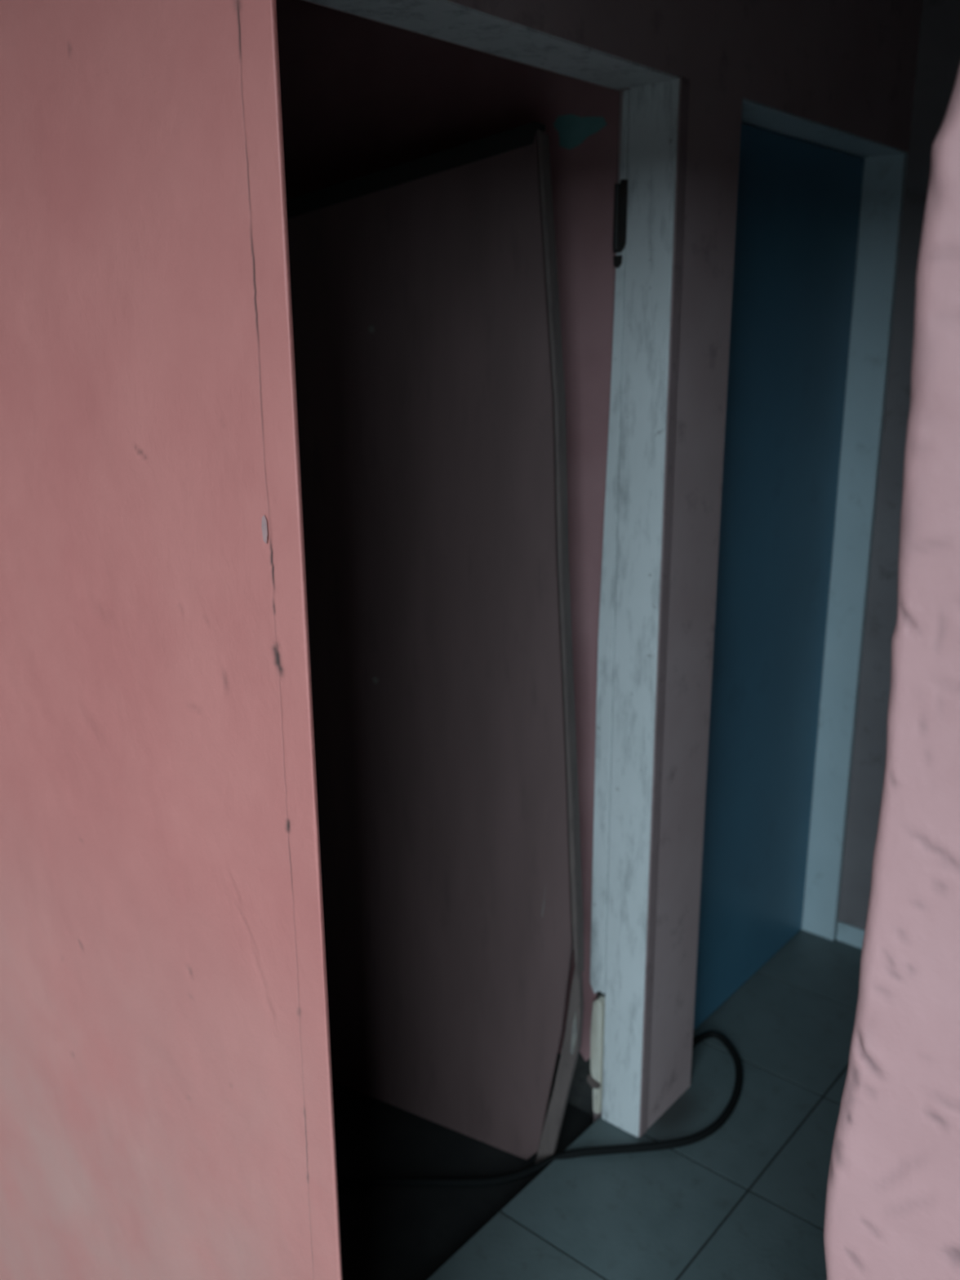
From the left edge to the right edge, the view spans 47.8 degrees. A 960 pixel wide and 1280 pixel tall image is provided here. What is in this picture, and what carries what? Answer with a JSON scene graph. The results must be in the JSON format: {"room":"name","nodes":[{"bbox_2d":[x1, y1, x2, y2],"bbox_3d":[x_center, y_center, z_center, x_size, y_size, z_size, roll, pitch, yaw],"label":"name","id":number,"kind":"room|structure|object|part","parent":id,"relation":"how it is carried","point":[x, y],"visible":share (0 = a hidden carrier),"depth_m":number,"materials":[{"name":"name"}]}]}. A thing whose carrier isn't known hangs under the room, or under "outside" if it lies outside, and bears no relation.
{"room":"hallway","nodes":[
{"label":"hallway","id":0,"kind":"room"},
{"bbox_2d":[0,0,342,1279],"bbox_3d":[-1.014,-0.062,1.722,2.290,2.500,0.038,13,20,39],"label":"wall","id":1,"kind":"structure","parent":0,"point":[166,1100],"depth_m":1.12,"materials":[{"name":"paint"}]},
{"bbox_2d":[275,0,619,1115],"bbox_3d":[-0.415,-0.322,2.721,1.865,2.550,0.161,13,20,39],"label":"wall","id":2,"kind":"structure","parent":0,"point":[361,96],"depth_m":2.11,"materials":[{"name":"pink paint"}]},
{"bbox_2d":[332,1080,593,1279],"bbox_3d":[-0.705,1.034,2.711,1.898,0.050,1.346,13,20,39],"label":"floor","id":3,"kind":"structure","parent":0,"point":[388,1233],"depth_m":2.24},
{"bbox_2d":[337,1030,742,1186],"bbox_3d":[0.171,1.074,2.324,1.031,0.066,0.296,-7,17,-23],"label":"cable","id":4,"kind":"object","parent":3,"relation":"on","point":[723,1117],"visible":0.97,"depth_m":2.25,"materials":[{"name":"black rubber"}]},
{"bbox_2d":[302,0,922,1129],"bbox_3d":[0.305,-0.138,2.048,0.135,2.550,2.182,13,20,39],"label":"wall","id":5,"kind":"structure","parent":0,"point":[850,66],"depth_m":2.04,"materials":[{"name":"pink paint"}]},
{"bbox_2d":[286,120,583,1164],"bbox_3d":[-0.157,0.092,2.193,0.828,2.031,0.040,9,18,29],"label":"door leaf","id":6,"kind":"structure","parent":5,"relation":"in","point":[430,386],"depth_m":2.10,"materials":[{"name":"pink wood"}]},
{"bbox_3d":[-0.211,-0.820,1.965,0.718,0.151,0.038,9,18,29],"label":"rail","id":7,"kind":"part","parent":6,"relation":"part of","materials":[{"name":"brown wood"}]},
{"bbox_3d":[-0.165,0.095,2.202,0.795,2.022,0.024,9,18,29],"label":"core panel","id":8,"kind":"part","parent":6,"relation":"part of","materials":[{"name":"brown wood"}]},
{"bbox_2d":[306,0,689,1137],"bbox_3d":[0.017,0.150,1.773,0.137,2.050,0.872,13,20,39],"label":"door frame","id":9,"kind":"structure","parent":5,"relation":"in","point":[648,224],"depth_m":1.98,"materials":[{"name":"paint"}]},
{"bbox_3d":[0.243,-0.732,1.871,0.027,0.119,0.006,13,20,39],"label":"hinge plate","id":10,"kind":"part","parent":9,"relation":"part of","materials":[{"name":"black metal"}]},
{"bbox_2d":[741,97,908,940],"bbox_3d":[0.686,-0.069,2.528,0.132,2.050,0.815,13,20,39],"label":"door frame","id":11,"kind":"structure","parent":5,"relation":"in","point":[885,166],"depth_m":2.73,"materials":[{"name":"white wood"}]},
{"bbox_2d":[693,123,864,1031],"bbox_3d":[0.645,-0.072,2.547,0.035,2.038,0.788,13,20,39],"label":"door leaf","id":12,"kind":"structure","parent":11,"relation":"attached to","point":[799,202],"depth_m":2.54,"materials":[{"name":"blue wood"}]},
{"bbox_2d":[426,928,862,1279],"bbox_3d":[0.736,1.305,1.544,1.848,0.060,2.871,13,20,39],"label":"floor","id":13,"kind":"structure","parent":0,"point":[745,1200],"depth_m":2.21,"materials":[{"name":"tile"}]},
{"bbox_2d":[823,66,959,1279],"bbox_3d":[1.494,0.125,0.991,1.511,2.500,2.140,13,20,39],"label":"curtain","id":14,"kind":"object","parent":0,"point":[892,1210],"depth_m":0.64,"materials":[{"name":"pink fabric"}]},
{"bbox_2d":[835,0,959,937],"bbox_3d":[1.448,-0.277,2.418,1.096,2.500,0.100,13,20,39],"label":"wall","id":15,"kind":"structure","parent":0,"point":[938,62],"depth_m":2.70,"materials":[{"name":"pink paint"}]},
{"bbox_2d":[835,921,864,948],"bbox_3d":[1.308,0.885,2.802,0.792,0.056,0.012,13,20,39],"label":"baseboard","id":16,"kind":"structure","parent":15,"relation":"attached to","point":[848,934],"depth_m":3.02,"materials":[{"name":"white wood"}]}
]}

